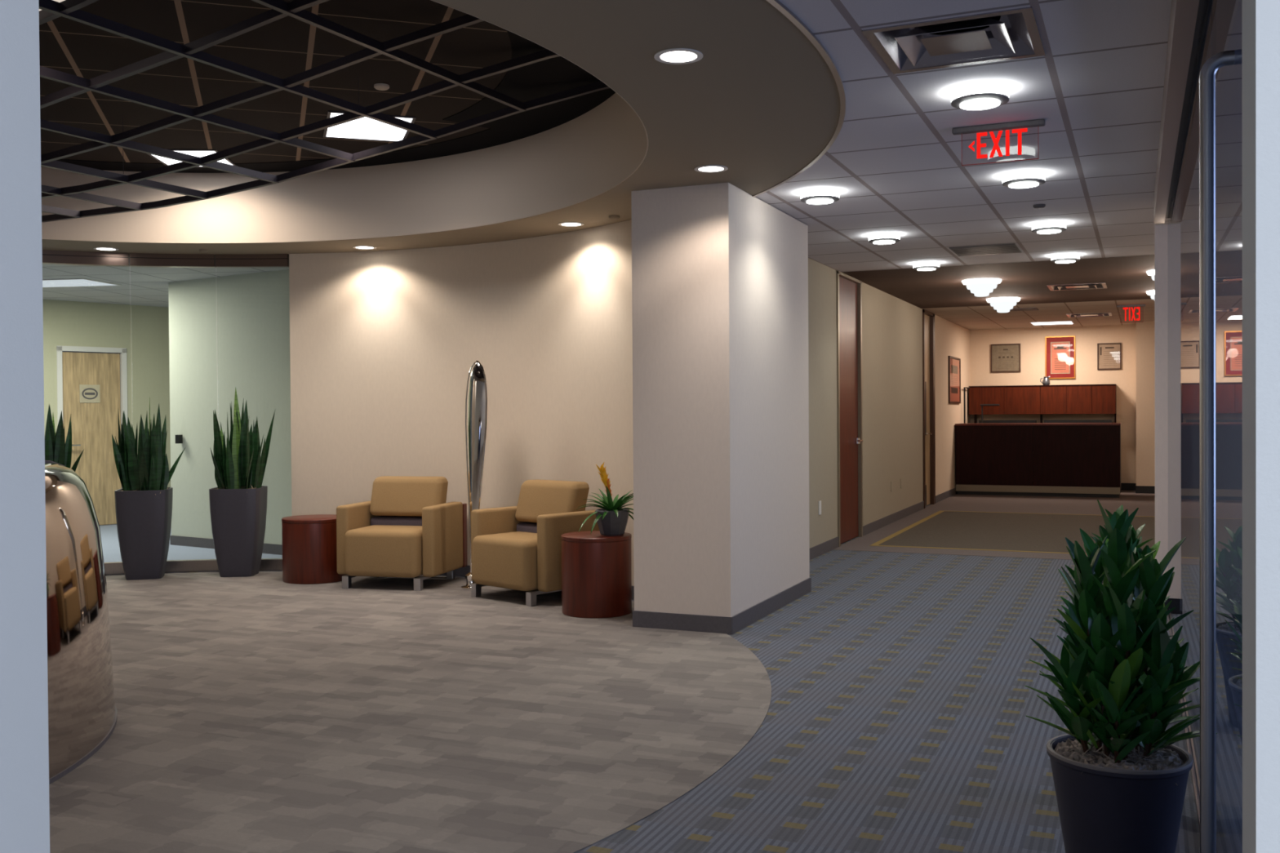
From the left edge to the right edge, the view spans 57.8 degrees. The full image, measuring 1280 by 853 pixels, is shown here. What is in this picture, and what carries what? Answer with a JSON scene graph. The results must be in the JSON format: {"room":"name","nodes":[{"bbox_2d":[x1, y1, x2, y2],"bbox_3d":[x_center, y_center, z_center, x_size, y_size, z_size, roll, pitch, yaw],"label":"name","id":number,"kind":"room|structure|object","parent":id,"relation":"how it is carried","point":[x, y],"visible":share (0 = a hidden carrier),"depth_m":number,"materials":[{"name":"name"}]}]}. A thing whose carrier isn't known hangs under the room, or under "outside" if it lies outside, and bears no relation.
{"room":"lobby","nodes":[
{"label":"lobby","id":0,"kind":"room"},
{"bbox_2d":[0,0,49,852],"bbox_3d":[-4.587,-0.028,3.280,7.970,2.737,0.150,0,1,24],"label":"door frame","id":1,"kind":"structure","parent":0,"point":[24,806],"depth_m":1.72,"materials":[{"name":"grey paint"}]},
{"bbox_2d":[42,299,170,487],"bbox_3d":[-8.139,-0.119,12.601,0.120,2.737,9.000,0,1,43],"label":"wall","id":2,"kind":"structure","parent":0,"point":[144,331],"depth_m":14.44,"materials":[{"name":"green paint"}]},
{"bbox_2d":[56,345,127,524],"bbox_3d":[-6.673,0.126,14.131,0.171,2.190,0.830,0,1,43],"label":"door","id":3,"kind":"structure","parent":2,"relation":"in","point":[94,424],"depth_m":14.18,"materials":[{"name":"brown wood"}]},
{"bbox_2d":[79,384,100,402],"bbox_3d":[-6.700,-0.399,14.113,0.009,0.220,0.240,0,1,43],"label":"door sign","id":4,"kind":"object","parent":3,"relation":"attached to","point":[87,393],"visible":1,"depth_m":14.11,"materials":[{"name":"plastic"}]},
{"bbox_2d":[81,387,97,399],"bbox_3d":[-6.698,-0.399,14.111,0.003,0.140,0.190,0,1,43],"label":"print","id":5,"kind":"object","parent":4,"relation":"attached to","point":[86,393],"depth_m":14.11},
{"bbox_2d":[168,269,291,544],"bbox_3d":[-2.618,-0.139,11.199,2.963,2.737,7.836,-1,1,-32],"label":"wall","id":6,"kind":"structure","parent":0,"point":[227,334],"depth_m":11.56,"materials":[{"name":"green paint"}]},
{"bbox_2d":[175,435,182,443],"bbox_3d":[-4.742,0.130,11.916,0.045,0.090,0.055,0,1,24],"label":"card reader","id":7,"kind":"object","parent":6,"relation":"attached to","point":[179,438],"visible":1,"depth_m":11.90,"materials":[{"name":"black plastic"}]},
{"bbox_2d":[169,535,282,555],"bbox_3d":[-2.211,1.188,10.319,6.395,0.100,0.013,0,1,33],"label":"baseboard","id":8,"kind":"structure","parent":6,"relation":"attached to","point":[270,548],"depth_m":11.78,"materials":[{"name":"rubber"}]},
{"bbox_2d":[39,0,615,173],"bbox_3d":[-3.317,-2.039,5.963,6.800,0.085,6.800,0,1,24],"label":"ceiling","id":9,"kind":"structure","parent":0,"point":[286,46],"depth_m":6.76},
{"bbox_2d":[146,149,237,167],"bbox_3d":[-3.398,-2.031,8.780,0.540,0.008,0.590,0,1,-4],"label":"ceiling light","id":10,"kind":"object","parent":9,"relation":"attached to","point":[197,153],"depth_m":8.67,"materials":[{"name":"white plastic"}]},
{"bbox_2d":[39,0,610,222],"bbox_3d":[-3.578,-1.770,5.441,6.625,0.446,5.441,0,1,27],"label":"grid","id":11,"kind":"object","parent":9,"relation":"in","point":[51,10],"visible":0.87,"depth_m":6.49,"materials":[{"name":"grey metal"}]},
{"bbox_2d":[323,110,416,142],"bbox_3d":[-1.845,-2.030,7.864,0.560,0.008,0.720,-1,1,-18],"label":"ceiling light","id":12,"kind":"object","parent":9,"relation":"attached to","point":[365,128],"depth_m":7.94,"materials":[{"name":"white plastic"}]},
{"bbox_2d":[373,83,389,90],"bbox_3d":[-1.533,-2.014,6.877,0.090,0.022,0.090,0,1,24],"label":"sprinkler cover","id":13,"kind":"object","parent":9,"relation":"attached to","point":[382,86],"visible":1,"depth_m":6.85,"materials":[{"name":"beige paint"}]},
{"bbox_2d":[40,0,648,243],"bbox_3d":[-3.315,-1.748,5.967,6.900,0.628,6.900,0,1,24],"label":"cove","id":14,"kind":"structure","parent":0,"point":[580,159],"depth_m":9.03,"materials":[{"name":"beige paint"}]},
{"bbox_2d":[752,0,845,197],"bbox_3d":[-0.358,-1.437,4.683,2.164,0.012,7.456,0,1,24],"label":"trim","id":15,"kind":"structure","parent":14,"relation":"attached to","point":[777,4],"depth_m":4.72,"materials":[{"name":"paint"}]},
{"bbox_2d":[288,219,634,586],"bbox_3d":[-1.185,-0.123,9.140,4.076,2.737,0.644,0,1,34],"label":"wall","id":16,"kind":"structure","parent":0,"point":[384,345],"depth_m":9.53,"materials":[{"name":"beige paint"}]},
{"bbox_2d":[42,249,288,574],"bbox_3d":[-5.085,-0.097,9.256,4.402,2.727,0.715,-1,1,-29],"label":"window frame","id":17,"kind":"structure","parent":16,"relation":"in","point":[52,257],"depth_m":9.93,"materials":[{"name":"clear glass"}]},
{"bbox_2d":[439,564,634,599],"bbox_3d":[-1.212,1.194,9.102,3.958,0.096,0.534,0,1,34],"label":"baseboard","id":18,"kind":"structure","parent":16,"relation":"attached to","point":[462,571],"depth_m":9.54,"materials":[{"name":"rubber"}]},
{"bbox_2d":[41,0,1171,330],"bbox_3d":[-4.360,-1.539,12.454,20.341,0.066,22.408,0,1,24],"label":"ceiling","id":19,"kind":"structure","parent":0,"point":[894,162],"depth_m":6.07,"materials":[{"name":"tile"}]},
{"bbox_2d":[42,278,121,287],"bbox_3d":[-6.108,-1.484,12.021,1.190,0.008,0.620,0,1,10],"label":"ceiling light","id":20,"kind":"object","parent":19,"relation":"attached to","point":[66,282],"depth_m":12.03,"materials":[{"name":"white plastic"}]},
{"bbox_2d":[93,247,118,250],"bbox_3d":[-4.410,-1.467,9.572,0.190,0.005,0.190,0,1,24],"label":"recessed light","id":21,"kind":"object","parent":19,"relation":"in","point":[95,248],"visible":1,"depth_m":9.56,"materials":[{"name":"white"}]},
{"bbox_2d":[199,248,208,252],"bbox_3d":[-3.642,-1.465,9.670,0.070,0.022,0.070,0,1,24],"label":"sprinkler cover","id":22,"kind":"object","parent":19,"relation":"attached to","point":[200,250],"visible":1,"depth_m":9.64,"materials":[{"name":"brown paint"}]},
{"bbox_2d":[352,245,376,249],"bbox_3d":[-2.278,-1.482,9.591,0.190,0.005,0.190,0,1,24],"label":"recessed light","id":23,"kind":"object","parent":19,"relation":"in","point":[366,247],"visible":1,"depth_m":9.59,"materials":[{"name":"white glass"}]},
{"bbox_2d":[558,222,584,226],"bbox_3d":[-0.504,-1.480,8.478,0.190,0.005,0.190,0,1,24],"label":"recessed light","id":24,"kind":"object","parent":19,"relation":"in","point":[563,224],"visible":1,"depth_m":8.47,"materials":[{"name":"white glass"}]},
{"bbox_2d":[608,214,619,219],"bbox_3d":[-0.181,-1.470,8.151,0.080,0.022,0.080,0,1,24],"label":"sprinkler cover","id":25,"kind":"object","parent":19,"relation":"attached to","point":[613,216],"visible":1,"depth_m":8.12,"materials":[{"name":"metal"}]},
{"bbox_2d":[653,48,702,64],"bbox_3d":[0.149,-1.435,4.491,0.190,0.005,0.190,0,1,24],"label":"recessed light","id":26,"kind":"object","parent":19,"relation":"in","point":[673,55],"visible":1,"depth_m":4.49,"materials":[{"name":"white glass"}]},
{"bbox_2d":[694,164,728,173],"bbox_3d":[0.404,-1.463,6.576,0.190,0.005,0.190,0,1,24],"label":"recessed light","id":27,"kind":"object","parent":19,"relation":"in","point":[707,168],"visible":1,"depth_m":6.57,"materials":[{"name":"white glass"}]},
{"bbox_2d":[800,188,839,204],"bbox_3d":[1.139,-1.451,7.336,0.242,0.070,0.242,0,1,24],"label":"drum light","id":28,"kind":"object","parent":19,"relation":"attached to","point":[813,196],"visible":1,"depth_m":7.25,"materials":[{"name":"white glass"}]},
{"bbox_2d":[806,198,833,204],"bbox_3d":[1.139,-1.426,7.337,0.172,0.020,0.172,0,1,24],"label":"diffuser","id":29,"kind":"object","parent":28,"relation":"attached to","point":[811,201],"depth_m":7.30,"materials":[{"name":"white glass"}]},
{"bbox_2d":[868,232,899,244],"bbox_3d":[1.926,-1.478,9.142,0.242,0.070,0.242,0,1,24],"label":"drum light","id":30,"kind":"object","parent":19,"relation":"attached to","point":[877,237],"visible":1,"depth_m":9.06,"materials":[{"name":"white glass"}]},
{"bbox_2d":[873,240,894,244],"bbox_3d":[1.926,-1.453,9.142,0.172,0.020,0.172,0,1,24],"label":"diffuser","id":31,"kind":"object","parent":30,"relation":"attached to","point":[874,242],"depth_m":9.11,"materials":[{"name":"white glass"}]},
{"bbox_2d":[913,261,939,271],"bbox_3d":[2.697,-1.506,10.911,0.242,0.070,0.242,0,1,24],"label":"drum light","id":32,"kind":"object","parent":19,"relation":"attached to","point":[923,265],"visible":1,"depth_m":10.82,"materials":[{"name":"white glass"}]},
{"bbox_2d":[917,267,935,271],"bbox_3d":[2.697,-1.481,10.911,0.172,0.020,0.172,0,1,24],"label":"diffuser","id":33,"kind":"object","parent":32,"relation":"attached to","point":[918,268],"depth_m":10.86,"materials":[{"name":"white glass"}]},
{"bbox_2d":[862,6,1045,74],"bbox_3d":[1.196,-1.488,4.376,0.590,0.101,0.590,0,1,24],"label":"ceiling vent","id":34,"kind":"object","parent":19,"relation":"in","point":[1012,33],"visible":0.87,"depth_m":4.41,"materials":[{"name":"silver metal"}]},
{"bbox_2d":[951,82,1008,110],"bbox_3d":[1.475,-1.425,5.030,0.242,0.070,0.242,0,1,24],"label":"drum light","id":35,"kind":"object","parent":19,"relation":"attached to","point":[982,95],"visible":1,"depth_m":4.95,"materials":[{"name":"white glass"}]},
{"bbox_2d":[960,98,999,110],"bbox_3d":[1.476,-1.399,5.030,0.172,0.020,0.172,0,1,24],"label":"diffuser","id":36,"kind":"object","parent":35,"relation":"attached to","point":[965,104],"depth_m":5.00,"materials":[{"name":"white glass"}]},
{"bbox_2d":[961,278,1001,297],"bbox_3d":[3.657,-1.483,12.402,0.410,0.178,0.410,0,1,24],"label":"light","id":37,"kind":"object","parent":19,"relation":"attached to","point":[980,287],"visible":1,"depth_m":12.29,"materials":[{"name":"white glass"}]},
{"bbox_2d":[949,243,1022,256],"bbox_3d":[3.000,-1.527,10.042,0.540,0.010,0.590,0,1,24],"label":"ceiling vent","id":38,"kind":"object","parent":19,"relation":"in","point":[1009,248],"visible":1,"depth_m":9.99,"materials":[{"name":"metal"}]},
{"bbox_2d":[951,118,1044,165],"bbox_3d":[1.738,-1.375,5.625,0.432,0.187,0.040,0,1,24],"label":"exit sign","id":39,"kind":"object","parent":19,"relation":"hanging from","point":[1024,125],"visible":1,"depth_m":5.62,"materials":[{"name":"plastic"}]},
{"bbox_2d":[986,297,1020,312],"bbox_3d":[4.538,-1.514,14.472,0.410,0.178,0.410,0,1,24],"label":"light","id":40,"kind":"object","parent":19,"relation":"attached to","point":[1002,304],"visible":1,"depth_m":14.36,"materials":[{"name":"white glass"}]},
{"bbox_2d":[994,307,1039,311],"bbox_3d":[5.212,-1.617,16.032,0.550,0.007,0.400,0,1,24],"label":"ceiling vent","id":41,"kind":"object","parent":19,"relation":"in","point":[1018,308],"visible":0.79,"depth_m":16.00,"materials":[{"name":"metal"}]},
{"bbox_2d":[1002,170,1045,188],"bbox_3d":[2.266,-1.452,6.845,0.242,0.070,0.242,0,1,24],"label":"drum light","id":42,"kind":"object","parent":19,"relation":"attached to","point":[1023,179],"visible":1,"depth_m":6.76,"materials":[{"name":"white glass"}]},
{"bbox_2d":[1008,182,1039,188],"bbox_3d":[2.267,-1.427,6.845,0.172,0.020,0.172,0,1,24],"label":"diffuser","id":43,"kind":"object","parent":42,"relation":"attached to","point":[1011,184],"depth_m":6.82,"materials":[{"name":"white glass"}]},
{"bbox_2d":[1032,204,1045,208],"bbox_3d":[2.706,-1.492,7.853,0.080,0.022,0.080,0,1,24],"label":"sprinkler cover","id":44,"kind":"object","parent":19,"relation":"attached to","point":[1035,206],"visible":1,"depth_m":7.83,"materials":[{"name":"metal"}]},
{"bbox_2d":[1031,221,1066,234],"bbox_3d":[3.053,-1.480,8.651,0.242,0.070,0.242,0,1,24],"label":"drum light","id":45,"kind":"object","parent":19,"relation":"attached to","point":[1045,227],"visible":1,"depth_m":8.57,"materials":[{"name":"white glass"}]},
{"bbox_2d":[1036,229,1061,234],"bbox_3d":[3.053,-1.455,8.651,0.172,0.020,0.172,0,1,24],"label":"diffuser","id":46,"kind":"object","parent":45,"relation":"attached to","point":[1039,231],"depth_m":8.61,"materials":[{"name":"white glass"}]},
{"bbox_2d":[1029,320,1075,325],"bbox_3d":[6.605,-1.657,18.566,0.640,0.008,0.660,0,1,24],"label":"ceiling light","id":47,"kind":"object","parent":19,"relation":"attached to","point":[1057,322],"depth_m":18.51,"materials":[{"name":"white plastic"}]},
{"bbox_2d":[1031,321,1072,324],"bbox_3d":[6.605,-1.659,18.566,0.600,0.005,0.620,0,1,24],"label":"light panel","id":48,"kind":"object","parent":47,"relation":"in","point":[1034,322],"depth_m":18.52,"materials":[{"name":"white plastic"}]},
{"bbox_2d":[1051,253,1079,263],"bbox_3d":[3.824,-1.507,10.420,0.242,0.070,0.242,0,1,24],"label":"drum light","id":49,"kind":"object","parent":19,"relation":"attached to","point":[1064,258],"visible":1,"depth_m":10.33,"materials":[{"name":"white glass"}]},
{"bbox_2d":[1055,260,1075,263],"bbox_3d":[3.824,-1.482,10.420,0.172,0.020,0.172,0,1,24],"label":"diffuser","id":50,"kind":"object","parent":49,"relation":"attached to","point":[1056,261],"depth_m":10.38,"materials":[{"name":"white glass"}]},
{"bbox_2d":[1046,282,1106,290],"bbox_3d":[4.941,-1.619,13.095,0.610,0.101,0.610,0,1,24],"label":"ceiling vent","id":51,"kind":"object","parent":19,"relation":"in","point":[1101,285],"visible":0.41,"depth_m":13.16,"materials":[{"name":"silver metal"}]},
{"bbox_2d":[1066,312,1111,317],"bbox_3d":[6.613,-1.681,17.057,0.610,0.101,0.610,0,1,24],"label":"ceiling vent","id":52,"kind":"object","parent":19,"relation":"in","point":[1098,314],"visible":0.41,"depth_m":17.11,"materials":[{"name":"silver metal"}]},
{"bbox_2d":[1116,304,1145,323],"bbox_3d":[6.540,-1.503,15.433,0.355,0.239,0.040,0,1,24],"label":"exit sign","id":53,"kind":"object","parent":19,"relation":"hanging from","point":[1137,306],"visible":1,"depth_m":15.42,"materials":[{"name":"plastic"}]},
{"bbox_2d":[1146,269,1154,280],"bbox_3d":[5.306,-1.484,11.629,0.410,0.178,0.410,0,1,24],"label":"light","id":54,"kind":"object","parent":19,"relation":"attached to","point":[1151,273],"visible":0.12,"depth_m":11.62,"materials":[{"name":"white glass"}]},
{"bbox_2d":[1146,289,1154,299],"bbox_3d":[6.184,-1.515,13.646,0.410,0.178,0.410,0,1,24],"label":"light","id":55,"kind":"object","parent":19,"relation":"attached to","point":[1151,293],"visible":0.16,"depth_m":13.63,"materials":[{"name":"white glass"}]},
{"bbox_2d":[48,489,1199,852],"bbox_3d":[-2.776,1.279,11.157,20.808,0.104,24.200,0,1,24],"label":"floor","id":56,"kind":"structure","parent":0,"point":[260,713],"depth_m":5.17,"materials":[{"name":"carpet"}]},
{"bbox_2d":[44,404,84,471],"bbox_3d":[-4.902,0.537,9.603,0.572,1.448,0.524,-1,1,-21],"label":"snake plant","id":57,"kind":"object","parent":56,"relation":"on","point":[57,450],"visible":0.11,"depth_m":9.47,"materials":[{"name":"green plant"}]},
{"bbox_2d":[44,460,116,784],"bbox_3d":[-2.700,0.741,4.170,1.066,1.143,2.843,0,1,7],"label":"desk","id":58,"kind":"object","parent":56,"relation":"on","point":[82,709],"visible":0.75,"depth_m":4.55,"materials":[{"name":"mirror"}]},
{"bbox_2d":[111,399,185,580],"bbox_3d":[-4.115,0.505,9.630,0.513,1.500,0.525,0,1,18],"label":"snake plant","id":59,"kind":"object","parent":56,"relation":"on","point":[144,503],"visible":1,"depth_m":9.48,"materials":[{"name":"green plant"}]},
{"bbox_2d":[208,388,275,577],"bbox_3d":[-3.323,0.459,9.725,0.514,1.580,0.517,0,1,-4],"label":"snake plant","id":60,"kind":"object","parent":56,"relation":"on","point":[238,502],"visible":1,"depth_m":9.60,"materials":[{"name":"green plant"}]},
{"bbox_2d":[281,514,346,584],"bbox_3d":[-2.643,0.993,9.425,0.514,0.510,0.514,0,1,24],"label":"table","id":61,"kind":"object","parent":56,"relation":"on","point":[309,554],"visible":0.79,"depth_m":9.20,"materials":[{"name":"brown wood"}]},
{"bbox_2d":[336,475,466,591],"bbox_3d":[-1.903,0.827,9.203,0.828,0.836,0.747,0,1,14],"label":"armchair","id":62,"kind":"object","parent":56,"relation":"on","point":[407,528],"visible":1,"depth_m":9.02,"materials":[{"name":"beige leather"}]},
{"bbox_2d":[369,475,448,515],"bbox_3d":[-1.866,0.561,9.356,0.610,0.308,0.247,0,1,14],"label":"cushion","id":63,"kind":"object","parent":62,"relation":"on","point":[391,495],"depth_m":9.27,"materials":[{"name":"gold leather"}]},
{"bbox_2d":[461,360,487,590],"bbox_3d":[-1.260,0.370,8.879,0.260,1.750,0.164,0,1,36],"label":"sculpture","id":64,"kind":"object","parent":56,"relation":"on","point":[476,397],"visible":0.74,"depth_m":8.84,"materials":[{"name":"silver metal"}]},
{"bbox_2d":[471,479,599,606],"bbox_3d":[-0.766,0.828,8.530,0.828,0.836,0.747,0,1,43],"label":"armchair","id":65,"kind":"object","parent":56,"relation":"on","point":[519,547],"visible":0.8,"depth_m":8.34,"materials":[{"name":"gold leather"}]},
{"bbox_2d":[515,479,589,522],"bbox_3d":[-0.659,0.562,8.645,0.610,0.308,0.247,0,1,43],"label":"cushion","id":66,"kind":"object","parent":65,"relation":"on","point":[537,497],"depth_m":8.55,"materials":[{"name":"beige leather"}]},
{"bbox_2d":[560,530,631,617],"bbox_3d":[-0.292,0.989,7.801,0.474,0.525,0.474,0,1,24],"label":"table","id":67,"kind":"object","parent":56,"relation":"on","point":[597,568],"visible":0.92,"depth_m":7.60,"materials":[{"name":"brown wood"}]},
{"bbox_2d":[577,462,633,536],"bbox_3d":[-0.175,0.482,7.768,0.466,0.488,0.454,0,1,24],"label":"bromeliad","id":68,"kind":"object","parent":67,"relation":"on","point":[611,520],"visible":0.99,"depth_m":7.70,"materials":[{"name":"green plant"}]},
{"bbox_2d":[595,462,610,487],"bbox_3d":[-0.244,0.337,7.792,0.101,0.199,0.066,0,1,24],"label":"flower","id":69,"kind":"object","parent":68,"relation":"on","point":[603,475],"depth_m":7.78,"materials":[{"name":"yellow plant"}]},
{"bbox_2d":[595,508,629,536],"bbox_3d":[-0.185,0.641,7.771,0.236,0.170,0.224,0,1,24],"label":"plant pot","id":70,"kind":"object","parent":68,"relation":"on","point":[611,525],"depth_m":7.69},
{"bbox_2d":[963,386,970,423],"bbox_3d":[5.497,0.203,19.473,0.028,1.733,0.614,0,1,24],"label":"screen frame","id":71,"kind":"object","parent":56,"relation":"on","point":[964,388],"visible":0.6,"depth_m":19.19,"materials":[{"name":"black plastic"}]},
{"bbox_2d":[869,511,1149,554],"bbox_3d":[4.765,1.156,12.832,3.520,0.002,4.320,0,1,24],"label":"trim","id":72,"kind":"structure","parent":56,"relation":"on","point":[900,531],"depth_m":12.27,"materials":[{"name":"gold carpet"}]},
{"bbox_2d":[955,422,1121,497],"bbox_3d":[6.289,0.514,18.328,2.435,1.128,0.750,0,1,24],"label":"reception desk","id":73,"kind":"object","parent":56,"relation":"on","point":[1067,460],"depth_m":17.99,"materials":[{"name":"brown wood"}]},
{"bbox_2d":[955,422,1121,425],"bbox_3d":[6.285,-0.036,18.321,2.435,0.028,0.750,0,1,24],"label":"countertop","id":74,"kind":"structure","parent":73,"relation":"on","point":[980,424],"depth_m":18.07,"materials":[{"name":"brown wood"}]},
{"bbox_2d":[1059,509,1176,637],"bbox_3d":[1.629,0.784,3.921,0.367,1.014,0.414,0,1,-7],"label":"dracaena","id":75,"kind":"object","parent":56,"relation":"on","point":[1117,521],"visible":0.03,"depth_m":3.96,"materials":[{"name":"green plant"}]},
{"bbox_2d":[1025,499,1217,852],"bbox_3d":[1.192,0.744,2.858,0.366,1.126,0.408,-1,1,-36],"label":"dracaena","id":76,"kind":"object","parent":56,"relation":"on","point":[1120,787],"visible":1,"depth_m":2.79,"materials":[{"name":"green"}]},
{"bbox_2d":[1083,505,1160,564],"bbox_3d":[2.112,0.810,5.136,0.430,0.923,0.382,-1,1,-26],"label":"dracaena","id":77,"kind":"object","parent":56,"relation":"on","point":[1104,533],"visible":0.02,"depth_m":5.10,"materials":[{"name":"green plant"}]},
{"bbox_3d":[6.709,0.697,19.391,2.325,0.730,0.690,0,1,24],"label":"credenza","id":78,"kind":"object","parent":56,"relation":"on","visible":0},
{"bbox_2d":[980,404,999,422],"bbox_3d":[5.872,-0.022,19.532,0.360,0.710,0.160,0,1,24],"label":"desk lamp","id":79,"kind":"object","parent":78,"relation":"on","point":[981,405],"visible":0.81,"depth_m":19.55,"materials":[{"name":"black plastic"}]},
{"bbox_2d":[978,420,1036,446],"bbox_3d":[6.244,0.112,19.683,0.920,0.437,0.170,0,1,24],"label":"desk","id":80,"kind":"object","parent":78,"relation":"on","point":[980,421],"visible":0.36,"depth_m":19.58,"materials":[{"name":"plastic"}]},
{"bbox_2d":[968,383,1116,423],"bbox_3d":[6.761,-0.190,19.513,2.325,1.005,0.400,0,1,24],"label":"hutch","id":81,"kind":"object","parent":78,"relation":"on","point":[1060,398],"visible":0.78,"depth_m":19.31,"materials":[{"name":"red wood"}]},
{"bbox_2d":[1040,376,1049,385],"bbox_3d":[6.813,-0.770,19.464,0.145,0.154,0.124,-1,1,-12],"label":"jug","id":82,"kind":"object","parent":81,"relation":"on","point":[1046,381],"visible":0.99,"depth_m":19.43,"materials":[{"name":"grey metal"}]},
{"bbox_2d":[1044,419,1111,422],"bbox_3d":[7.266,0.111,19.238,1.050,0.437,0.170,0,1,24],"label":"desk","id":83,"kind":"object","parent":78,"relation":"on","point":[1079,420],"visible":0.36,"depth_m":19.15,"materials":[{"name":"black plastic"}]},
{"bbox_2d":[631,182,809,617],"bbox_3d":[0.607,-0.118,7.951,0.640,2.731,1.795,0,1,24],"label":"wall column","id":84,"kind":"structure","parent":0,"point":[720,273],"depth_m":7.19,"materials":[{"name":"paint"}]},
{"bbox_2d":[632,577,811,635],"bbox_3d":[0.617,1.195,7.967,0.658,0.105,1.815,0,1,24],"label":"baseboard","id":85,"kind":"structure","parent":84,"relation":"attached to","point":[673,621],"depth_m":7.20,"materials":[{"name":"rubber"}]},
{"bbox_2d":[808,257,970,547],"bbox_3d":[2.996,-0.213,14.046,0.150,2.737,13.650,0,1,24],"label":"wall","id":86,"kind":"structure","parent":0,"point":[892,432],"depth_m":13.45,"materials":[{"name":"beige paint"}]},
{"bbox_2d":[818,500,821,515],"bbox_3d":[1.681,0.760,10.826,0.010,0.130,0.070,0,1,24],"label":"outlet","id":87,"kind":"object","parent":86,"relation":"attached to","point":[820,501],"visible":1,"depth_m":10.81,"materials":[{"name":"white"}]},
{"bbox_2d":[836,271,862,546],"bbox_3d":[2.130,-0.179,11.948,0.159,2.733,1.050,0,1,24],"label":"door","id":88,"kind":"structure","parent":86,"relation":"in","point":[849,289],"depth_m":12.04,"materials":[{"name":"brown wood"}]},
{"bbox_2d":[809,487,957,559],"bbox_3d":[3.296,1.095,14.530,0.010,0.105,12.360,0,1,24],"label":"baseboard","id":89,"kind":"structure","parent":86,"relation":"attached to","point":[825,547],"depth_m":13.36,"materials":[{"name":"rubber"}]},
{"bbox_2d":[922,309,935,508],"bbox_3d":[4.011,-0.246,16.303,0.169,2.733,0.900,0,1,24],"label":"door","id":90,"kind":"structure","parent":86,"relation":"in","point":[928,317],"depth_m":16.48,"materials":[{"name":"brown wood"}]},
{"bbox_2d":[947,355,960,403],"bbox_3d":[5.010,-0.735,18.451,0.025,0.735,1.150,0,1,24],"label":"framed picture","id":91,"kind":"object","parent":86,"relation":"attached to","point":[954,363],"visible":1,"depth_m":18.47,"materials":[{"name":"brown wood"}]},
{"bbox_2d":[950,358,959,401],"bbox_3d":[5.003,-0.735,18.454,0.010,0.675,1.090,0,1,24],"label":"print","id":92,"kind":"object","parent":91,"relation":"attached to","point":[954,362],"depth_m":18.47,"materials":[{"name":"pink paper"}]},
{"bbox_2d":[969,324,1136,483],"bbox_3d":[7.587,-0.311,19.462,4.240,2.737,0.150,0,1,24],"label":"wall","id":93,"kind":"structure","parent":0,"point":[1032,340],"depth_m":19.47,"materials":[{"name":"beige paint"}]},
{"bbox_2d":[991,343,1020,372],"bbox_3d":[6.285,-1.177,19.921,0.490,0.485,0.025,0,1,24],"label":"framed picture","id":94,"kind":"object","parent":93,"relation":"attached to","point":[1005,357],"visible":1,"depth_m":19.92,"materials":[{"name":"beige paper"}]},
{"bbox_2d":[1044,335,1075,378],"bbox_3d":[7.096,-1.166,19.568,0.480,0.720,0.026,0,1,24],"label":"framed picture","id":95,"kind":"object","parent":93,"relation":"attached to","point":[1060,351],"visible":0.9,"depth_m":19.57,"materials":[{"name":"red paper"}]},
{"bbox_2d":[1051,342,1069,373],"bbox_3d":[7.096,-1.161,19.567,0.280,0.510,0.002,0,1,24],"label":"print","id":96,"kind":"object","parent":95,"relation":"attached to","point":[1060,350],"depth_m":19.57,"materials":[{"name":"pink paper"}]},
{"bbox_2d":[1097,342,1121,369],"bbox_3d":[7.800,-1.167,19.261,0.369,0.440,0.025,0,1,24],"label":"framed picture","id":97,"kind":"object","parent":93,"relation":"attached to","point":[1108,354],"visible":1,"depth_m":19.26,"materials":[{"name":"beige paper"}]},
{"bbox_2d":[1120,483,1155,493],"bbox_3d":[7.451,1.003,19.072,3.980,0.120,0.710,0,1,24],"label":"baseboard","id":98,"kind":"structure","parent":93,"relation":"attached to","point":[1124,486],"depth_m":18.47,"materials":[{"name":"black plastic"}]},
{"bbox_2d":[1046,733,1192,852],"bbox_3d":[1.181,1.053,2.862,0.334,0.507,0.334,0,1,24],"label":"pot","id":99,"kind":"object","parent":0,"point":[1108,802],"depth_m":2.75,"materials":[{"name":"grey"}]},
{"bbox_2d":[1136,320,1155,486],"bbox_3d":[8.705,-0.307,18.512,1.430,2.737,0.700,0,1,24],"label":"wall","id":100,"kind":"structure","parent":0,"point":[1145,399],"depth_m":18.42,"materials":[{"name":"beige paint"}]},
{"bbox_2d":[1154,224,1168,596],"bbox_3d":[3.495,-0.049,7.695,0.140,2.560,0.140,0,1,24],"label":"wall","id":101,"kind":"structure","parent":0,"point":[1161,322],"depth_m":7.64,"materials":[{"name":"paint"}]},
{"bbox_2d":[1154,0,1212,832],"bbox_3d":[2.077,-0.086,4.346,0.173,2.737,7.131,0,1,23],"label":"window","id":102,"kind":"structure","parent":101,"relation":"in","point":[1189,44],"depth_m":4.65,"materials":[{"name":"clear glass"}]},
{"bbox_2d":[1199,0,1242,852],"bbox_3d":[1.112,0.001,2.171,0.080,2.570,2.330,0,1,23],"label":"door","id":103,"kind":"structure","parent":102,"relation":"attached to","point":[1220,77],"depth_m":2.52,"materials":[{"name":"clear glass"}]},
{"bbox_2d":[1241,0,1279,852],"bbox_3d":[2.067,-0.037,0.381,3.314,2.737,0.150,0,1,24],"label":"wall","id":104,"kind":"structure","parent":0,"point":[1260,19],"depth_m":0.97,"materials":[{"name":"grey paint"}]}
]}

